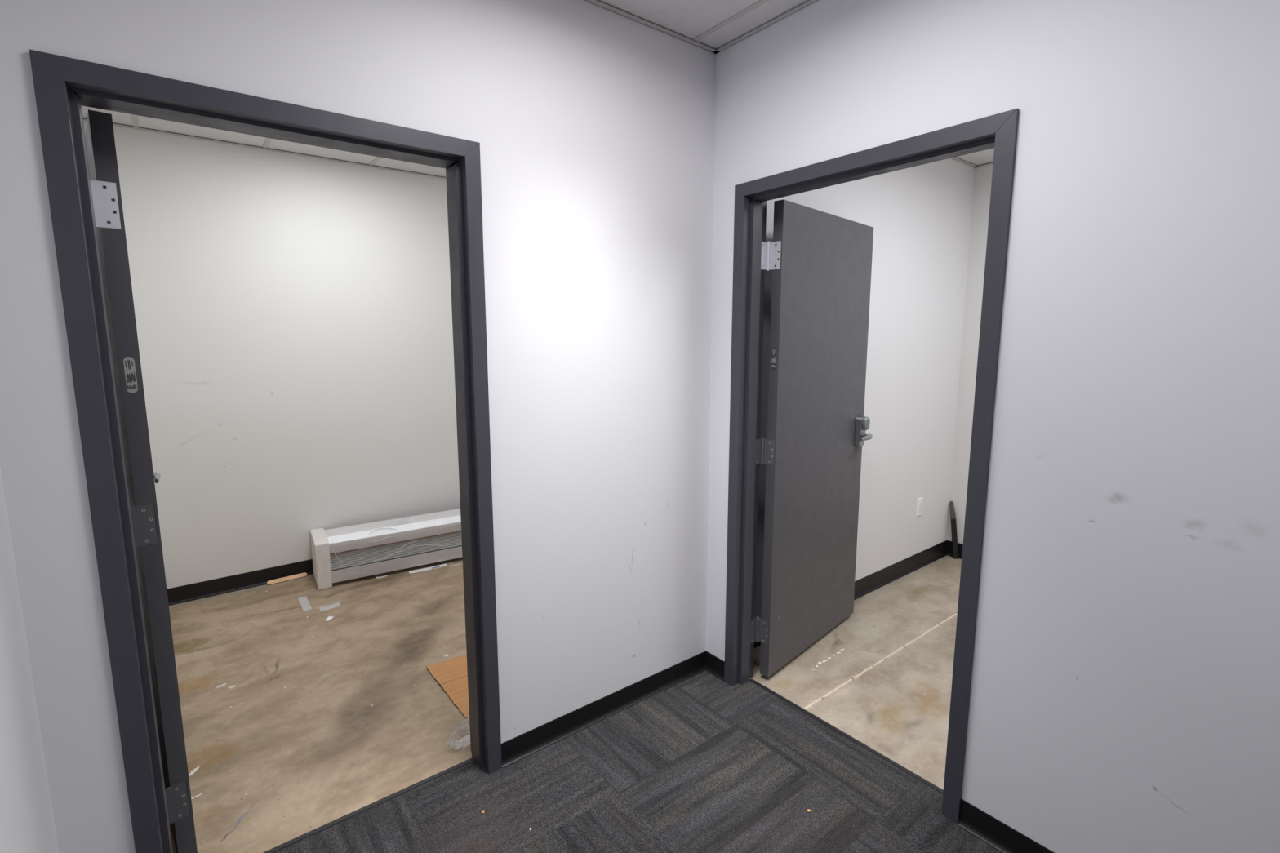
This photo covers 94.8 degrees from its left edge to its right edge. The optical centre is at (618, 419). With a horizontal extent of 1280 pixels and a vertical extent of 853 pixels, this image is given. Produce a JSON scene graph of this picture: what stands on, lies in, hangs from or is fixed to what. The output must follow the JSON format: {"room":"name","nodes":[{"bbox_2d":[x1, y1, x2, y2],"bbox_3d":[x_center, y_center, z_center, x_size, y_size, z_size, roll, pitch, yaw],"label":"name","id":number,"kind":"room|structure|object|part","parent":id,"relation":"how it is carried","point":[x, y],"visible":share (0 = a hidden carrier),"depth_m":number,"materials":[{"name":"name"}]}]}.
{"room":"office hallway","nodes":[
{"label":"office hallway","id":0,"kind":"room"},
{"bbox_2d":[0,467,59,852],"bbox_3d":[0.262,0.282,-0.966,0.140,2.858,5.600,-6,10,-37],"label":"wall","id":1,"kind":"structure","parent":0,"point":[27,822],"depth_m":1.25,"materials":[{"name":"paint"}]},
{"bbox_2d":[80,105,446,178],"bbox_3d":[-1.112,-1.586,2.918,2.636,0.057,2.316,-6,10,-37],"label":"ceiling","id":2,"kind":"structure","parent":0,"point":[122,119],"depth_m":3.48,"materials":[{"name":"tile"}]},
{"bbox_2d":[83,120,460,589],"bbox_3d":[-1.847,-0.410,4.070,2.916,2.858,0.140,-6,10,-37],"label":"wall","id":3,"kind":"structure","parent":0,"point":[293,313],"depth_m":3.75,"materials":[{"name":"paint"}]},
{"bbox_2d":[167,559,313,605],"bbox_3d":[-1.099,1.087,3.290,2.636,0.100,2.316,-6,10,-37],"label":"baseboard","id":4,"kind":"structure","parent":3,"relation":"attached to","point":[184,593],"depth_m":3.72,"materials":[{"name":"black plastic"}]},
{"bbox_2d":[0,0,974,852],"bbox_3d":[0.463,-0.237,2.750,4.991,2.858,0.139,-6,10,-37],"label":"wall","id":5,"kind":"structure","parent":0,"point":[593,126],"depth_m":2.12,"materials":[{"name":"paint"}]},
{"bbox_2d":[84,109,197,852],"bbox_3d":[-1.598,0.237,1.940,0.206,2.118,0.924,-8,11,-43],"label":"door","id":6,"kind":"structure","parent":5,"relation":"in","point":[99,135],"depth_m":1.60,"materials":[{"name":"grey paint"}]},
{"bbox_2d":[124,360,136,389],"bbox_3d":[-1.291,-0.119,1.555,0.018,0.077,0.001,-8,11,-42],"label":"print","id":7,"kind":"object","parent":6,"relation":"attached to","point":[132,375],"depth_m":1.56},
{"bbox_3d":[-1.783,0.222,2.251,0.053,0.034,0.115,-8,11,-43],"label":"lever handle","id":8,"kind":"part","parent":6,"relation":"part of","materials":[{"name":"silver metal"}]},
{"bbox_2d":[29,48,502,852],"bbox_3d":[-0.899,0.240,1.784,1.025,2.192,0.180,-6,10,-37],"label":"door frame","id":9,"kind":"structure","parent":5,"relation":"attached to","point":[62,84],"depth_m":1.50,"materials":[{"name":"grey paint"}]},
{"bbox_2d":[501,651,706,768],"bbox_3d":[-0.471,1.243,2.139,2.236,0.087,0.017,-6,10,-37],"label":"baseboard","id":10,"kind":"structure","parent":5,"relation":"attached to","point":[518,748],"depth_m":2.43,"materials":[{"name":"black plastic"}]},
{"bbox_2d":[754,540,963,648],"bbox_3d":[2.324,1.187,2.442,2.359,0.106,2.900,-6,10,-37],"label":"baseboard","id":11,"kind":"structure","parent":5,"relation":"attached to","point":[865,585],"depth_m":3.90,"materials":[{"name":"black plastic"}]},
{"bbox_2d":[915,497,923,516],"bbox_3d":[2.028,0.587,3.966,0.073,0.123,0.008,-6,10,-37],"label":"wall outlet","id":12,"kind":"object","parent":5,"relation":"attached to","point":[919,502],"visible":1,"depth_m":3.96,"materials":[{"name":"white plastic"}]},
{"bbox_2d":[168,555,1000,852],"bbox_3d":[1.461,1.400,1.657,4.711,0.108,8.055,-6,10,-37],"label":"floor","id":13,"kind":"structure","parent":0,"point":[704,763],"depth_m":2.30,"materials":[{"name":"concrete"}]},
{"bbox_2d":[266,572,306,585],"bbox_3d":[-2.187,1.048,3.882,0.235,0.022,0.026,-7,10,-39],"label":"wooden stick","id":14,"kind":"object","parent":13,"relation":"on","point":[301,575],"visible":1,"depth_m":3.88,"materials":[{"name":"brown wood"}]},
{"bbox_2d":[297,595,311,611],"bbox_3d":[-1.892,1.104,3.543,0.045,0.004,0.242,-6,10,-36],"label":"tape strip","id":15,"kind":"object","parent":13,"relation":"on","point":[304,602],"visible":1,"depth_m":3.54,"materials":[{"name":"white"}]},
{"bbox_2d":[319,602,340,611],"bbox_3d":[-1.715,1.110,3.494,0.113,0.004,0.065,-6,10,-37],"label":"tape strip","id":16,"kind":"object","parent":13,"relation":"on","point":[335,605],"visible":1,"depth_m":3.50,"materials":[{"name":"white"}]},
{"bbox_2d":[324,616,334,621],"bbox_3d":[-1.644,1.130,3.345,0.032,0.006,0.052,0,8,3],"label":"paper scrap","id":17,"kind":"object","parent":13,"relation":"on","point":[329,618],"visible":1,"depth_m":3.34,"materials":[{"name":"white paper"}]},
{"bbox_2d":[263,758,474,852],"bbox_3d":[-0.907,1.318,1.950,0.891,0.011,0.031,-6,10,-37],"label":"strip","id":18,"kind":"object","parent":13,"relation":"on","point":[369,806],"visible":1,"depth_m":1.98,"materials":[{"name":"black rubber"}]},
{"bbox_2d":[310,508,462,590],"bbox_3d":[-1.372,0.841,4.212,1.450,0.337,0.338,-5,9,-32],"label":"baseboard heater","id":19,"kind":"object","parent":13,"relation":"on","point":[344,553],"visible":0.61,"depth_m":3.95,"materials":[{"name":"white metal"}]},
{"bbox_3d":[-1.399,0.710,4.237,1.390,0.013,0.171,-5,9,-32],"label":"panel","id":20,"kind":"part","parent":19,"relation":"part of","materials":[{"name":"white metal"}]},
{"bbox_3d":[-1.323,0.730,4.117,1.390,0.022,0.115,-5,9,-32],"label":"panel","id":21,"kind":"part","parent":19,"relation":"part of","materials":[{"name":"white metal"}]},
{"bbox_3d":[-1.379,0.852,4.226,1.390,0.270,0.230,-5,9,-32],"label":"casing","id":22,"kind":"part","parent":19,"relation":"part of","materials":[{"name":"grey metal"}]},
{"bbox_2d":[408,563,447,573],"bbox_3d":[-1.317,1.028,4.066,0.261,0.004,0.051,-5,9,-31],"label":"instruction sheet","id":23,"kind":"object","parent":13,"relation":"on","point":[442,565],"visible":1,"depth_m":4.06,"materials":[{"name":"white paper"}]},
{"bbox_2d":[426,653,469,719],"bbox_3d":[-0.561,1.194,2.815,0.564,0.014,0.481,-6,10,-37],"label":"cardboard sheet","id":24,"kind":"object","parent":13,"relation":"on","point":[451,674],"visible":0.23,"depth_m":2.73,"materials":[{"name":"brown cardboard"}]},
{"bbox_2d":[749,679,943,794],"bbox_3d":[0.879,1.251,2.374,0.031,0.011,0.882,-6,10,-37],"label":"strip","id":25,"kind":"object","parent":13,"relation":"on","point":[868,748],"visible":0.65,"depth_m":2.31,"materials":[{"name":"black rubber"}]},
{"bbox_2d":[950,501,958,559],"bbox_3d":[2.396,0.790,4.214,0.039,0.402,0.096,-3,9,-22],"label":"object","id":26,"kind":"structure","parent":13,"relation":"on","point":[953,517],"depth_m":4.20,"materials":[{"name":"black"}]},
{"bbox_2d":[585,0,817,53],"bbox_3d":[1.202,-1.150,-0.441,2.236,0.057,5.600,-6,10,-37],"label":"ceiling","id":27,"kind":"structure","parent":0,"point":[714,26],"depth_m":2.16,"materials":[{"name":"tile"}]},
{"bbox_2d":[946,164,992,544],"bbox_3d":[3.313,-0.285,2.999,0.140,2.858,2.900,-6,10,-37],"label":"wall","id":28,"kind":"structure","parent":0,"point":[983,175],"depth_m":4.05,"materials":[{"name":"paint"}]},
{"bbox_2d":[951,147,994,167],"bbox_3d":[2.312,-1.454,2.075,2.359,0.057,2.900,-6,10,-37],"label":"ceiling","id":29,"kind":"structure","parent":0,"point":[983,157],"depth_m":3.74,"materials":[{"name":"tile"}]},
{"bbox_2d":[706,0,1279,852],"bbox_3d":[2.146,0.076,0.447,0.116,2.858,5.601,-6,10,-37],"label":"wall","id":30,"kind":"structure","parent":0,"point":[1125,694],"depth_m":1.52,"materials":[{"name":"paint"}]},
{"bbox_2d":[724,108,1019,824],"bbox_3d":[0.848,0.173,2.205,0.157,2.192,1.016,-6,10,-37],"label":"door frame","id":31,"kind":"structure","parent":30,"relation":"attached to","point":[998,131],"depth_m":1.96,"materials":[{"name":"grey paint"}]},
{"bbox_2d":[755,199,873,677],"bbox_3d":[0.986,0.093,2.895,0.914,2.115,0.206,-8,11,-44],"label":"door","id":32,"kind":"structure","parent":31,"relation":"attached to","point":[820,262],"depth_m":2.79,"materials":[{"name":"grey paint"}]},
{"bbox_2d":[771,349,775,367],"bbox_3d":[0.664,-0.264,2.527,0.001,0.077,0.018,-8,11,-44],"label":"print","id":33,"kind":"object","parent":32,"relation":"attached to","point":[772,361],"depth_m":2.53},
{"bbox_3d":[1.288,0.091,3.087,0.115,0.034,0.053,-8,11,-44],"label":"lever handle","id":34,"kind":"part","parent":32,"relation":"part of","materials":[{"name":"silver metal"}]},
{"bbox_2d":[705,650,1054,852],"bbox_3d":[2.099,1.446,0.597,0.017,0.087,5.600,-6,10,-37],"label":"baseboard","id":35,"kind":"structure","parent":30,"relation":"attached to","point":[988,829],"depth_m":1.84,"materials":[{"name":"black plastic"}]}
]}

